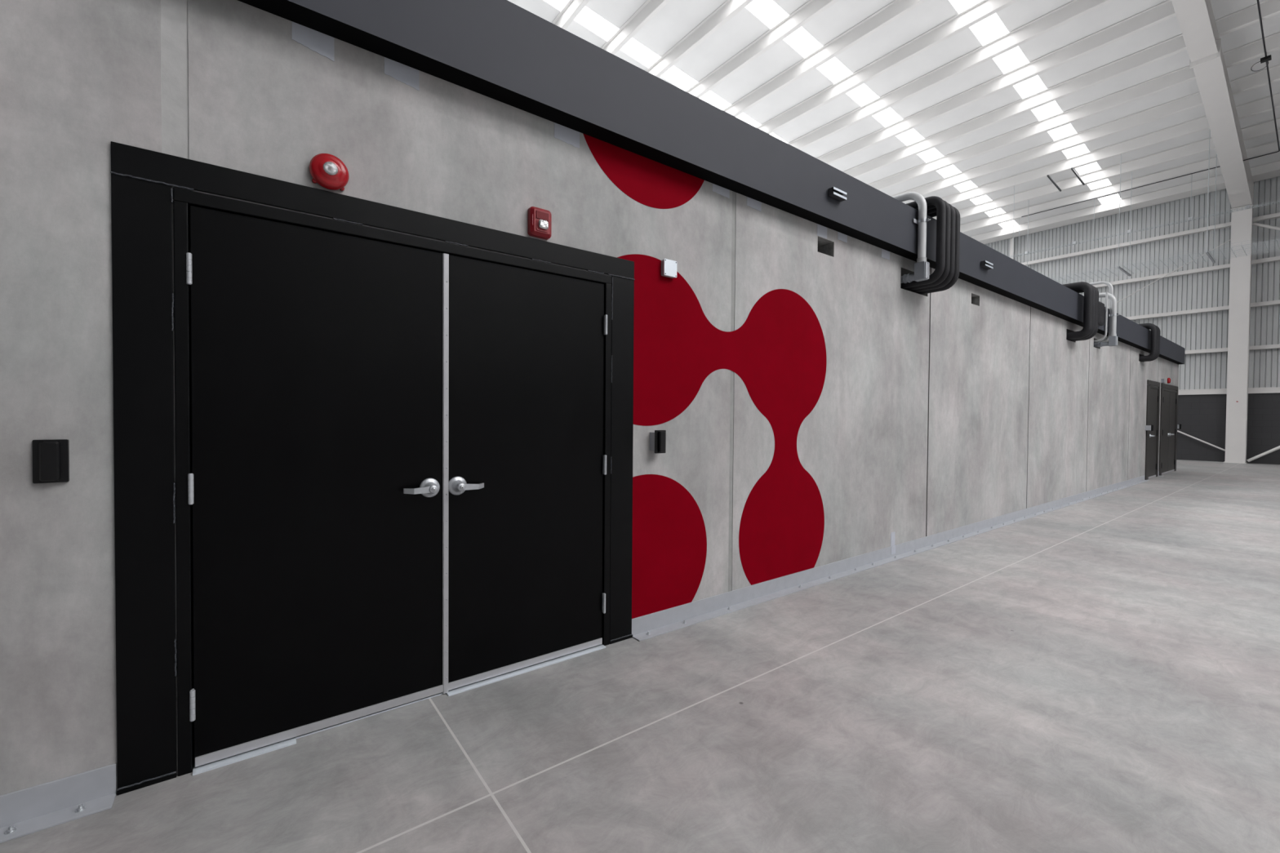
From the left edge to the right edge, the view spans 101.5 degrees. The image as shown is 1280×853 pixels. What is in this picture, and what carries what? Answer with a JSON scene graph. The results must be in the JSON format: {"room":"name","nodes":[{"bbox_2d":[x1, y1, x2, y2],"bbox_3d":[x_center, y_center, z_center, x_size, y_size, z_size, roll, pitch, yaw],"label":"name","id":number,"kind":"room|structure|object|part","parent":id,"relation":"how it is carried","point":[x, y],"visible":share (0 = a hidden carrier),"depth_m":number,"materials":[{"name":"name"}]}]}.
{"room":"warehouse interior","nodes":[
{"label":"warehouse interior","id":0,"kind":"room"},
{"bbox_2d":[0,0,1178,795],"bbox_3d":[2.946,-0.402,5.641,29.500,3.360,0.300,0,1,-37],"label":"wall","id":1,"kind":"structure","parent":0,"point":[965,403],"depth_m":2.40,"materials":[{"name":"concrete"}]},
{"bbox_2d":[31,439,69,483],"bbox_3d":[-1.964,0.116,1.740,0.081,0.144,0.034,0,1,-37],"label":"card reader","id":2,"kind":"object","parent":1,"relation":"attached to","point":[51,458],"visible":1,"depth_m":1.73,"materials":[{"name":"black plastic"}]},
{"bbox_2d":[291,21,333,61],"bbox_3d":[-1.360,-1.602,2.177,0.150,0.100,0.002,0,1,-37],"label":"mortar patch","id":3,"kind":"object","parent":1,"relation":"attached to","point":[322,43],"visible":1,"depth_m":2.18,"materials":[{"name":"grey concrete"}]},
{"bbox_2d":[309,153,349,191],"bbox_3d":[-1.302,-1.073,2.193,0.145,0.145,0.064,0,1,-37],"label":"bell","id":4,"kind":"object","parent":1,"relation":"attached to","point":[328,171],"visible":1,"depth_m":2.18,"materials":[{"name":"red metal"}]},
{"bbox_2d":[110,141,635,795],"bbox_3d":[-0.956,0.153,2.535,2.267,2.302,0.181,0,1,-37],"label":"door","id":5,"kind":"structure","parent":1,"relation":"in","point":[403,462],"depth_m":2.26,"materials":[{"name":"black metal"}]},
{"bbox_3d":[-0.950,1.296,2.536,2.266,0.016,0.004,0,1,-37],"label":"foot plate","id":6,"kind":"part","parent":5,"relation":"part of","materials":[{"name":"silver metal"}]},
{"bbox_3d":[-1.009,0.292,2.433,0.168,0.092,0.077,0,1,-37],"label":"lever handle","id":7,"kind":"part","parent":5,"relation":"part of","materials":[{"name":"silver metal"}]},
{"bbox_3d":[-0.844,0.291,2.557,0.168,0.092,0.077,0,1,-37],"label":"lever handle","id":8,"kind":"part","parent":5,"relation":"part of","materials":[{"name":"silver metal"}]},
{"bbox_2d":[384,57,419,90],"bbox_3d":[-1.085,-1.607,2.384,0.148,0.093,0.002,0,1,-37],"label":"mortar patch","id":9,"kind":"object","parent":1,"relation":"attached to","point":[410,76],"visible":1,"depth_m":2.38,"materials":[{"name":"grey concrete"}]},
{"bbox_2d":[527,206,551,239],"bbox_3d":[-0.525,-1.086,2.778,0.124,0.148,0.065,0,1,-37],"label":"fire alarm strobe","id":10,"kind":"object","parent":1,"relation":"attached to","point":[540,220],"visible":1,"depth_m":2.76,"materials":[{"name":"red plastic"}]},
{"bbox_3d":[-0.516,-1.062,2.768,0.070,0.058,0.005,0,1,-37],"label":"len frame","id":11,"kind":"part","parent":10,"relation":"part of","materials":[{"name":"red plastic"}]},
{"bbox_2d":[536,210,549,221],"bbox_3d":[-0.514,-1.116,2.766,0.072,0.038,0.008,0,1,-37],"label":"grille","id":12,"kind":"object","parent":10,"relation":"attached to","point":[541,215],"depth_m":2.76,"materials":[{"name":"red plastic"}]},
{"bbox_2d":[554,122,579,148],"bbox_3d":[-0.404,-1.612,2.897,0.158,0.091,0.002,0,1,-37],"label":"mortar patch","id":13,"kind":"object","parent":1,"relation":"attached to","point":[571,136],"visible":1,"depth_m":2.90,"materials":[{"name":"grey concrete"}]},
{"bbox_2d":[582,133,704,208],"bbox_3d":[0.055,-1.525,3.246,0.967,0.313,0.001,0,1,-37],"label":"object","id":14,"kind":"object","parent":1,"relation":"attached to","point":[651,183],"visible":0.97,"depth_m":3.22,"materials":[{"name":"red paint"}]},
{"bbox_2d":[649,430,666,453],"bbox_3d":[0.117,0.095,3.277,0.081,0.144,0.086,0,1,-37],"label":"card reader","id":15,"kind":"object","parent":1,"relation":"attached to","point":[658,437],"visible":1,"depth_m":3.25,"materials":[{"name":"plastic"}]},
{"bbox_2d":[661,258,676,278],"bbox_3d":[0.186,-1.007,3.332,0.108,0.105,0.036,0,1,-37],"label":"junction box","id":16,"kind":"object","parent":1,"relation":"attached to","point":[668,267],"visible":1,"depth_m":3.31,"materials":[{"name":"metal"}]},
{"bbox_2d":[631,474,706,618],"bbox_3d":[0.168,0.744,3.383,0.735,0.890,0.001,0,1,-37],"label":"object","id":17,"kind":"object","parent":1,"relation":"attached to","point":[669,548],"visible":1,"depth_m":3.38,"materials":[{"name":"red paint"}]},
{"bbox_2d":[237,0,1185,364],"bbox_3d":[2.949,-1.872,5.559,29.420,0.473,0.460,0,1,-37],"label":"beam","id":18,"kind":"structure","parent":1,"relation":"attached to","point":[501,51],"depth_m":3.02,"materials":[{"name":"black metal"}]},
{"bbox_2d":[827,186,846,201],"bbox_3d":[1.589,-1.870,4.210,0.186,0.056,0.055,0,1,-37],"label":"stub","id":19,"kind":"object","parent":18,"relation":"attached to","point":[834,193],"visible":1,"depth_m":4.20,"materials":[{"name":"metal"}]},
{"bbox_2d":[892,191,930,283],"bbox_3d":[2.414,-1.877,5.430,0.180,0.914,1.142,0,1,-37],"label":"conduit","id":20,"kind":"object","parent":18,"relation":"attached to","point":[922,268],"visible":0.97,"depth_m":5.01,"materials":[{"name":"metal"}]},
{"bbox_3d":[2.746,-1.493,4.992,0.073,0.158,0.011,0,1,-37],"label":"plate","id":21,"kind":"part","parent":20,"relation":"part of","materials":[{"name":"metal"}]},
{"bbox_2d":[909,203,955,293],"bbox_3d":[2.600,-1.819,5.699,0.078,0.865,1.539,0,1,-37],"label":"insulated pipe","id":22,"kind":"object","parent":18,"relation":"on","point":[950,275],"visible":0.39,"depth_m":5.09,"materials":[{"name":"black plastic"}]},
{"bbox_2d":[915,206,959,294],"bbox_3d":[2.684,-1.815,5.762,0.078,0.867,1.539,0,1,-37],"label":"insulated pipe","id":23,"kind":"object","parent":18,"relation":"on","point":[952,282],"visible":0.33,"depth_m":5.15,"materials":[{"name":"black plastic"}]},
{"bbox_2d":[980,260,993,269],"bbox_3d":[3.998,-1.861,6.027,0.221,0.056,0.055,0,1,-37],"label":"stub","id":24,"kind":"object","parent":18,"relation":"attached to","point":[984,264],"visible":1,"depth_m":6.00,"materials":[{"name":"metal"}]},
{"bbox_2d":[1093,292,1107,342],"bbox_3d":[8.152,-1.940,9.306,0.032,0.856,0.259,0,1,-37],"label":"conduit","id":25,"kind":"object","parent":18,"relation":"attached to","point":[1106,293],"visible":0.82,"depth_m":9.21,"materials":[{"name":"silver metal"}]},
{"bbox_2d":[1097,301,1104,325],"bbox_3d":[7.815,-1.918,8.888,0.300,0.390,0.079,0,1,-37],"label":"equipment cover","id":26,"kind":"object","parent":18,"relation":"attached to","point":[1101,306],"visible":0.64,"depth_m":8.82,"materials":[{"name":"black plastic"}]},
{"bbox_2d":[1089,280,1113,342],"bbox_3d":[8.141,-2.082,9.785,0.052,1.141,1.076,0,1,-37],"label":"conduit","id":27,"kind":"object","parent":18,"relation":"attached to","point":[1110,286],"visible":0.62,"depth_m":9.39,"materials":[{"name":"silver metal"}]},
{"bbox_2d":[712,183,729,198],"bbox_3d":[0.562,-1.633,3.625,0.166,0.061,0.002,0,1,-37],"label":"mortar patch","id":28,"kind":"object","parent":1,"relation":"attached to","point":[722,191],"visible":1,"depth_m":3.63,"materials":[{"name":"grey concrete"}]},
{"bbox_2d":[616,253,826,585],"bbox_3d":[0.677,0.057,3.751,2.239,2.250,0.001,0,1,-37],"label":"wall graphic","id":29,"kind":"object","parent":1,"relation":"attached to","point":[779,353],"visible":1,"depth_m":3.92,"materials":[{"name":"red paint"}]},
{"bbox_2d":[746,196,761,211],"bbox_3d":[0.837,-1.629,3.833,0.157,0.071,0.002,0,1,-37],"label":"mortar patch","id":30,"kind":"object","parent":1,"relation":"attached to","point":[751,202],"visible":1,"depth_m":3.83,"materials":[{"name":"grey concrete"}]},
{"bbox_2d":[817,223,826,238],"bbox_3d":[1.513,-1.621,4.343,0.140,0.095,0.002,0,1,-37],"label":"mortar patch","id":31,"kind":"object","parent":1,"relation":"attached to","point":[821,230],"visible":1,"depth_m":4.34,"materials":[{"name":"grey concrete"}]},
{"bbox_2d":[837,231,847,242],"bbox_3d":[1.753,-1.637,4.523,0.140,0.066,0.002,0,1,-37],"label":"mortar patch","id":32,"kind":"object","parent":1,"relation":"attached to","point":[842,237],"visible":1,"depth_m":4.52,"materials":[{"name":"grey concrete"}]},
{"bbox_2d":[881,248,889,259],"bbox_3d":[2.332,-1.633,4.960,0.150,0.081,0.002,0,1,-37],"label":"mortar patch","id":33,"kind":"object","parent":1,"relation":"attached to","point":[885,254],"visible":1,"depth_m":4.96,"materials":[{"name":"grey concrete"}]},
{"bbox_2d":[890,531,895,554],"bbox_3d":[2.489,1.146,5.138,0.080,0.215,0.009,0,1,-37],"label":"tape strip","id":34,"kind":"object","parent":1,"relation":"attached to","point":[892,534],"visible":1,"depth_m":5.14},
{"bbox_2d":[900,195,946,288],"bbox_3d":[2.432,-1.828,5.572,0.078,0.861,1.539,0,1,-37],"label":"insulated pipe","id":35,"kind":"object","parent":1,"relation":"attached to","point":[940,206],"visible":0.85,"depth_m":4.97,"materials":[{"name":"black plastic"}]},
{"bbox_2d":[904,200,951,290],"bbox_3d":[2.516,-1.823,5.635,0.078,0.863,1.539,0,1,-37],"label":"insulated pipe","id":36,"kind":"object","parent":1,"relation":"attached to","point":[947,268],"visible":0.4,"depth_m":5.02,"materials":[{"name":"black plastic"}]},
{"bbox_2d":[1062,281,1093,339],"bbox_3d":[6.610,-1.862,8.744,0.116,0.910,1.504,0,1,-37],"label":"insulated pipe","id":37,"kind":"object","parent":1,"relation":"attached to","point":[1088,290],"visible":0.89,"depth_m":8.18,"materials":[{"name":"black plastic"}]},
{"bbox_2d":[1067,284,1096,340],"bbox_3d":[6.729,-1.862,8.834,0.116,0.910,1.504,0,1,-37],"label":"insulated pipe","id":38,"kind":"object","parent":1,"relation":"attached to","point":[1094,288],"visible":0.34,"depth_m":8.23,"materials":[{"name":"black plastic"}]},
{"bbox_2d":[1070,285,1098,341],"bbox_3d":[6.849,-1.863,8.924,0.116,0.910,1.504,0,1,-37],"label":"insulated pipe","id":39,"kind":"object","parent":1,"relation":"attached to","point":[1081,291],"visible":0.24,"depth_m":8.32,"materials":[{"name":"black plastic"}]},
{"bbox_2d":[1093,293,1119,346],"bbox_3d":[8.054,-1.929,9.651,0.180,0.991,1.192,0,1,-37],"label":"conduit","id":40,"kind":"object","parent":1,"relation":"attached to","point":[1113,338],"visible":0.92,"depth_m":9.22,"materials":[{"name":"metal"}]},
{"bbox_2d":[1138,323,1157,360],"bbox_3d":[10.727,-1.871,11.871,0.104,0.828,1.468,0,1,-37],"label":"insulated pipe","id":41,"kind":"object","parent":1,"relation":"attached to","point":[1153,344],"visible":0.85,"depth_m":11.31,"materials":[{"name":"black plastic"}]},
{"bbox_2d":[1139,324,1159,361],"bbox_3d":[10.847,-1.871,11.961,0.104,0.828,1.468,0,1,-37],"label":"insulated pipe","id":42,"kind":"object","parent":1,"relation":"attached to","point":[1155,325],"visible":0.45,"depth_m":11.37,"materials":[{"name":"black plastic"}]},
{"bbox_2d":[1145,424,1153,431],"bbox_3d":[11.609,0.033,11.911,0.081,0.144,0.134,0,1,-37],"label":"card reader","id":43,"kind":"object","parent":1,"relation":"attached to","point":[1147,427],"visible":1,"depth_m":11.88,"materials":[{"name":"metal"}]},
{"bbox_2d":[1141,326,1159,361],"bbox_3d":[10.966,-1.872,12.051,0.104,0.828,1.468,0,1,-37],"label":"insulated pipe","id":44,"kind":"object","parent":1,"relation":"attached to","point":[1157,357],"visible":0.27,"depth_m":11.46,"materials":[{"name":"black plastic"}]},
{"bbox_2d":[1144,379,1159,479],"bbox_3d":[12.167,0.078,12.418,1.380,2.300,0.158,0,1,-37],"label":"door","id":45,"kind":"structure","parent":1,"relation":"in","point":[1153,408],"depth_m":12.41,"materials":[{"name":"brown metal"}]},
{"bbox_3d":[12.196,0.137,12.480,0.992,2.180,0.096,0,1,-37],"label":"jamb frame","id":46,"kind":"part","parent":45,"relation":"part of","materials":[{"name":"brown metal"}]},
{"bbox_2d":[1159,382,1178,475],"bbox_3d":[13.796,0.068,13.646,2.260,2.300,0.158,0,1,-37],"label":"door","id":47,"kind":"structure","parent":1,"relation":"in","point":[1169,400],"depth_m":13.59,"materials":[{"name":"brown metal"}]},
{"bbox_3d":[13.793,0.128,13.684,1.872,2.180,0.096,0,1,-37],"label":"jamb frame","id":48,"kind":"part","parent":47,"relation":"part of","materials":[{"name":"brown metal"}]},
{"bbox_2d":[0,459,1279,852],"bbox_3d":[3.622,1.377,6.004,41.000,0.200,30.000,0,1,-37],"label":"floor","id":49,"kind":"structure","parent":0,"point":[1100,674],"depth_m":2.27,"materials":[{"name":"concrete"}]},
{"bbox_2d":[0,763,116,843],"bbox_3d":[-3.286,1.263,0.736,3.626,0.110,0.088,0,1,-37],"label":"base angle","id":50,"kind":"object","parent":49,"relation":"on","point":[34,809],"visible":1,"depth_m":1.76,"materials":[{"name":"metal"}]},
{"bbox_2d":[631,475,1149,641],"bbox_3d":[5.787,1.210,7.576,14.568,0.110,0.088,0,1,-37],"label":"baseboard","id":51,"kind":"structure","parent":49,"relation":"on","point":[664,621],"depth_m":4.37,"materials":[{"name":"metal"}]},
{"bbox_2d":[1223,199,1253,463],"bbox_3d":[19.700,-3.350,17.184,0.420,9.100,0.500,0,1,-37],"label":"steel column","id":52,"kind":"structure","parent":49,"relation":"on","point":[1242,221],"depth_m":17.10,"materials":[{"name":"white metal"}]},
{"bbox_2d":[1107,239,1231,307],"bbox_3d":[15.900,-2.805,22.411,0.031,7.098,12.446,0,1,-37],"label":"rod","id":53,"kind":"object","parent":52,"relation":"attached to","point":[1230,239],"visible":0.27,"depth_m":18.59,"materials":[{"name":"white metal"}]},
{"bbox_2d":[1177,430,1225,451],"bbox_3d":[15.843,-2.740,22.370,0.051,6.905,12.455,0,1,-37],"label":"rod","id":54,"kind":"object","parent":52,"relation":"attached to","point":[1178,431],"visible":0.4,"depth_m":17.89,"materials":[{"name":"white metal"}]},
{"bbox_2d":[1171,0,1253,208],"bbox_3d":[3.815,-9.472,5.066,40.280,4.790,0.480,0,1,-37],"label":"rafter","id":55,"kind":"object","parent":52,"relation":"on","point":[1196,19],"visible":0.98,"depth_m":12.97,"materials":[{"name":"white metal"}]},
{"bbox_2d":[551,0,589,30],"bbox_3d":[3.612,-9.985,5.734,0.185,0.310,30.000,0,1,-37],"label":"roof purlin","id":56,"kind":"structure","parent":55,"relation":"attached to","point":[570,11],"depth_m":12.80,"materials":[{"name":"white paint"}]},
{"bbox_2d":[600,0,670,54],"bbox_3d":[4.713,-9.854,6.567,0.185,0.310,30.000,0,1,-37],"label":"roof purlin","id":57,"kind":"structure","parent":55,"relation":"attached to","point":[650,8],"depth_m":13.00,"materials":[{"name":"white paint"}]},
{"bbox_2d":[645,0,753,77],"bbox_3d":[5.814,-9.722,7.400,0.185,0.310,30.000,0,1,-37],"label":"roof purlin","id":58,"kind":"structure","parent":55,"relation":"attached to","point":[730,8],"depth_m":13.13,"materials":[{"name":"white paint"}]},
{"bbox_2d":[686,0,839,97],"bbox_3d":[6.915,-9.591,8.234,0.185,0.310,30.000,0,1,-37],"label":"roof purlin","id":59,"kind":"structure","parent":55,"relation":"attached to","point":[811,9],"depth_m":13.26,"materials":[{"name":"white paint"}]},
{"bbox_2d":[723,0,927,116],"bbox_3d":[8.016,-9.459,9.067,0.185,0.310,30.000,0,1,-37],"label":"roof purlin","id":60,"kind":"structure","parent":55,"relation":"attached to","point":[895,9],"depth_m":13.32,"materials":[{"name":"white paint"}]},
{"bbox_2d":[756,0,1018,133],"bbox_3d":[9.117,-9.327,9.900,0.185,0.310,30.000,0,1,-37],"label":"roof purlin","id":61,"kind":"structure","parent":55,"relation":"attached to","point":[984,9],"depth_m":13.38,"materials":[{"name":"white paint"}]},
{"bbox_2d":[787,0,1113,150],"bbox_3d":[10.218,-9.196,10.733,0.185,0.310,30.000,0,1,-37],"label":"roof purlin","id":62,"kind":"structure","parent":55,"relation":"attached to","point":[1074,9],"depth_m":13.39,"materials":[{"name":"white paint"}]},
{"bbox_2d":[816,0,1211,164],"bbox_3d":[11.319,-9.064,11.566,0.185,0.310,30.000,0,1,-37],"label":"roof purlin","id":63,"kind":"structure","parent":55,"relation":"attached to","point":[1164,11],"depth_m":13.54,"materials":[{"name":"white paint"}]},
{"bbox_2d":[843,0,1279,177],"bbox_3d":[12.420,-8.933,12.399,0.185,0.310,30.000,0,1,-37],"label":"roof purlin","id":64,"kind":"structure","parent":55,"relation":"attached to","point":[1249,15],"depth_m":13.78,"materials":[{"name":"white paint"}]},
{"bbox_2d":[868,31,1279,190],"bbox_3d":[13.521,-8.801,13.232,0.185,0.310,30.000,0,1,-37],"label":"roof purlin","id":65,"kind":"structure","parent":55,"relation":"attached to","point":[1251,51],"depth_m":14.68,"materials":[{"name":"white paint"}]},
{"bbox_2d":[890,64,1279,202],"bbox_3d":[14.621,-8.669,14.066,0.185,0.310,30.000,0,1,-37],"label":"roof purlin","id":66,"kind":"structure","parent":55,"relation":"attached to","point":[1258,79],"depth_m":15.45,"materials":[{"name":"white paint"}]},
{"bbox_2d":[932,117,1279,219],"bbox_3d":[16.823,-8.406,15.732,0.185,0.310,30.000,0,1,-37],"label":"roof purlin","id":67,"kind":"structure","parent":55,"relation":"attached to","point":[1268,127],"depth_m":17.16,"materials":[{"name":"white paint"}]},
{"bbox_2d":[1047,174,1061,191],"bbox_3d":[14.255,-8.366,17.980,1.410,0.181,0.040,0,1,-37],"label":"channel","id":68,"kind":"object","parent":67,"relation":"attached to","point":[1048,175],"visible":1,"depth_m":17.91,"materials":[{"name":"metal"}]},
{"bbox_2d":[1071,167,1084,185],"bbox_3d":[14.640,-8.354,17.469,1.410,0.181,0.040,0,1,-37],"label":"channel","id":69,"kind":"object","parent":67,"relation":"attached to","point":[1072,168],"visible":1,"depth_m":17.41,"materials":[{"name":"metal"}]},
{"bbox_2d":[942,93,1279,204],"bbox_3d":[15.722,-8.538,14.899,0.185,0.310,30.000,0,1,-37],"label":"roof purlin","id":70,"kind":"structure","parent":55,"relation":"attached to","point":[1264,104],"depth_m":16.25,"materials":[{"name":"white paint"}]},
{"bbox_2d":[1013,185,1028,266],"bbox_3d":[13.709,-6.716,18.809,1.600,3.524,0.040,0,1,-37],"label":"hanger","id":71,"kind":"object","parent":70,"relation":"hanging from","point":[1014,185],"visible":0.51,"depth_m":18.36,"materials":[{"name":"metal"}]},
{"bbox_3d":[13.118,-6.712,18.363,0.012,3.524,0.012,0,1,-15],"label":"hanger rod","id":72,"kind":"part","parent":71,"relation":"part of","materials":[{"name":"grey metal"}]},
{"bbox_3d":[14.267,-6.647,19.231,0.012,3.380,0.012,0,1,-15],"label":"hanger rod","id":73,"kind":"part","parent":71,"relation":"part of","materials":[{"name":"silver metal"}]},
{"bbox_2d":[1116,153,1132,275],"bbox_3d":[15.394,-6.664,16.573,1.600,3.524,0.040,0,1,-37],"label":"hanger","id":74,"kind":"object","parent":70,"relation":"hanging from","point":[1117,267],"visible":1,"depth_m":16.38,"materials":[{"name":"metal"}]},
{"bbox_3d":[14.803,-6.661,16.128,0.012,3.524,0.012,0,1,-15],"label":"hanger rod","id":75,"kind":"part","parent":74,"relation":"part of","materials":[{"name":"grey metal"}]},
{"bbox_3d":[15.953,-6.596,16.996,0.012,3.380,0.012,1,1,30],"label":"hanger rod","id":76,"kind":"part","parent":74,"relation":"part of","materials":[{"name":"grey metal"}]},
{"bbox_2d":[1046,235,1279,279],"bbox_3d":[15.760,-4.990,15.321,0.424,0.109,18.502,0,1,-37],"label":"cable tray","id":77,"kind":"object","parent":74,"relation":"on","point":[1141,264],"visible":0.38,"depth_m":15.47,"materials":[{"name":"silver metal"}]},
{"bbox_2d":[1056,243,1279,284],"bbox_3d":[16.558,-4.995,15.923,0.424,0.109,18.502,0,1,-37],"label":"cable tray","id":78,"kind":"object","parent":74,"relation":"on","point":[1265,251],"visible":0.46,"depth_m":16.02,"materials":[{"name":"silver metal"}]},
{"bbox_2d":[1205,130,1217,262],"bbox_3d":[16.514,-6.630,15.089,1.600,3.524,0.040,0,1,-37],"label":"hanger","id":79,"kind":"object","parent":70,"relation":"hanging from","point":[1207,253],"visible":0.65,"depth_m":14.82,"materials":[{"name":"metal"}]},
{"bbox_2d":[1051,239,1279,282],"bbox_3d":[16.159,-4.992,15.622,0.424,0.109,18.502,0,1,-37],"label":"cable tray","id":80,"kind":"object","parent":79,"relation":"on","point":[1277,245],"visible":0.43,"depth_m":15.74,"materials":[{"name":"silver metal"}]},
{"bbox_3d":[15.923,-6.627,14.643,0.012,3.524,0.012,1,1,30],"label":"hanger rod","id":81,"kind":"part","parent":79,"relation":"part of","materials":[{"name":"grey metal"}]},
{"bbox_3d":[17.072,-6.561,15.511,0.012,3.380,0.012,1,1,30],"label":"hanger rod","id":82,"kind":"part","parent":79,"relation":"part of","materials":[{"name":"grey metal"}]},
{"bbox_2d":[960,139,1279,232],"bbox_3d":[17.924,-8.275,16.565,0.185,0.310,30.000,0,1,-37],"label":"roof purlin","id":83,"kind":"structure","parent":55,"relation":"attached to","point":[1271,147],"depth_m":18.30,"materials":[{"name":"white paint"}]},
{"bbox_2d":[1008,182,1278,257],"bbox_3d":[18.032,-7.388,16.424,0.102,1.515,17.612,0,1,-37],"label":"wire tray","id":84,"kind":"object","parent":83,"relation":"hanging from","point":[1246,206],"visible":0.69,"depth_m":17.59,"materials":[{"name":"metal"}]},
{"bbox_2d":[970,160,1279,244],"bbox_3d":[19.303,-8.157,17.607,0.700,0.270,30.000,0,1,-37],"label":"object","id":85,"kind":"object","parent":55,"relation":"on","point":[1272,170],"visible":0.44,"depth_m":19.19,"materials":[{"name":"white paint"}]},
{"bbox_2d":[1021,0,1279,217],"bbox_3d":[9.573,-9.009,12.377,18.276,1.856,6.405,0,1,-37],"label":"conduit","id":86,"kind":"object","parent":55,"relation":"attached to","point":[1258,1],"visible":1,"depth_m":14.39,"materials":[{"name":"black metal"}]},
{"bbox_2d":[1250,54,1271,71],"bbox_3d":[14.489,-8.439,12.196,0.140,0.254,0.306,0,1,-37],"label":"junction box","id":87,"kind":"object","parent":86,"relation":"attached to","point":[1267,58],"visible":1,"depth_m":12.12,"materials":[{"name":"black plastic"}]},
{"bbox_3d":[12.957,-8.549,11.981,0.056,0.398,0.480,0,1,-37],"label":"splice plate","id":88,"kind":"part","parent":55,"relation":"part of","materials":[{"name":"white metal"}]},
{"bbox_3d":[19.735,-7.145,17.123,0.399,0.090,0.480,0,1,-37],"label":"cap plate","id":89,"kind":"part","parent":52,"relation":"part of","materials":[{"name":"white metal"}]},
{"bbox_2d":[1246,445,1279,462],"bbox_3d":[23.346,-3.028,12.300,0.087,8.593,11.723,0,1,-37],"label":"pipe","id":90,"kind":"object","parent":52,"relation":"attached to","point":[1277,448],"visible":1,"depth_m":16.74,"materials":[{"name":"white metal"}]},
{"bbox_2d":[1252,222,1279,230],"bbox_3d":[23.433,-3.089,12.383,0.088,6.878,11.745,0,1,-37],"label":"pipe","id":91,"kind":"object","parent":52,"relation":"attached to","point":[1254,223],"visible":1,"depth_m":16.76,"materials":[{"name":"white metal"}]},
{"bbox_2d":[511,0,1279,236],"bbox_3d":[3.608,-10.243,5.725,40.750,4.275,30.000,0,1,-37],"label":"ceiling","id":92,"kind":"structure","parent":0,"point":[677,19],"depth_m":13.97,"materials":[{"name":"white metal"}]},
{"bbox_2d":[551,0,787,143],"bbox_3d":[3.907,-9.767,17.085,24.500,2.460,0.560,0,1,-37],"label":"window","id":93,"kind":"structure","parent":92,"relation":"attached to","point":[588,15],"depth_m":14.38,"materials":[{"name":"white glass"}]},
{"bbox_2d":[748,0,1015,225],"bbox_3d":[5.809,-9.708,14.562,24.500,2.460,0.560,0,1,-37],"label":"skylight","id":94,"kind":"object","parent":92,"relation":"attached to","point":[769,10],"depth_m":14.55,"materials":[{"name":"white plastic"}]},
{"bbox_2d":[953,0,1119,200],"bbox_3d":[7.736,-9.649,12.008,24.500,2.460,0.560,0,1,-37],"label":"skylight","id":95,"kind":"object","parent":92,"relation":"attached to","point":[991,28],"depth_m":14.14,"materials":[{"name":"white"}]},
{"bbox_2d":[984,176,1279,389],"bbox_3d":[19.707,-4.692,17.995,0.060,7.154,30.005,0,1,-37],"label":"wall","id":96,"kind":"structure","parent":0,"point":[1210,289],"depth_m":18.46,"materials":[{"name":"white metal"}]},
{"bbox_2d":[1021,212,1279,266],"bbox_3d":[19.618,-6.799,17.877,0.196,0.122,30.000,0,1,-37],"label":"beam","id":97,"kind":"structure","parent":96,"relation":"attached to","point":[1273,215],"depth_m":19.09,"materials":[{"name":"white metal"}]},
{"bbox_2d":[1092,256,1279,288],"bbox_3d":[19.608,-5.409,17.901,0.196,0.122,30.000,0,1,-37],"label":"beam","id":98,"kind":"structure","parent":96,"relation":"attached to","point":[1275,258],"depth_m":18.37,"materials":[{"name":"white metal"}]},
{"bbox_2d":[1124,299,1279,319],"bbox_3d":[19.598,-4.009,17.925,0.196,0.122,30.000,0,1,-37],"label":"beam","id":99,"kind":"structure","parent":96,"relation":"attached to","point":[1272,302],"depth_m":18.16,"materials":[{"name":"white metal"}]},
{"bbox_2d":[1184,343,1279,354],"bbox_3d":[19.587,-2.600,17.950,0.196,0.122,30.000,0,1,-37],"label":"beam","id":100,"kind":"structure","parent":96,"relation":"attached to","point":[1268,346],"depth_m":17.66,"materials":[{"name":"white metal"}]},
{"bbox_2d":[1176,392,1279,464],"bbox_3d":[19.528,0.040,17.966,0.224,2.290,30.000,0,1,-37],"label":"wall","id":101,"kind":"structure","parent":0,"point":[1202,417],"depth_m":17.69,"materials":[{"name":"black paint"}]},
{"bbox_2d":[1177,386,1279,395],"bbox_3d":[19.535,-1.192,17.943,0.328,0.185,30.000,0,1,-37],"label":"beam","id":102,"kind":"structure","parent":101,"relation":"on","point":[1269,389],"depth_m":17.64,"materials":[{"name":"white metal"}]},
{"bbox_2d":[1009,238,1013,259],"bbox_3d":[15.970,-4.752,22.519,0.040,6.660,0.130,0,1,-37],"label":"post","id":103,"kind":"object","parent":102,"relation":"on","point":[1011,242],"visible":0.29,"depth_m":22.45,"materials":[{"name":"white metal"}]}
]}

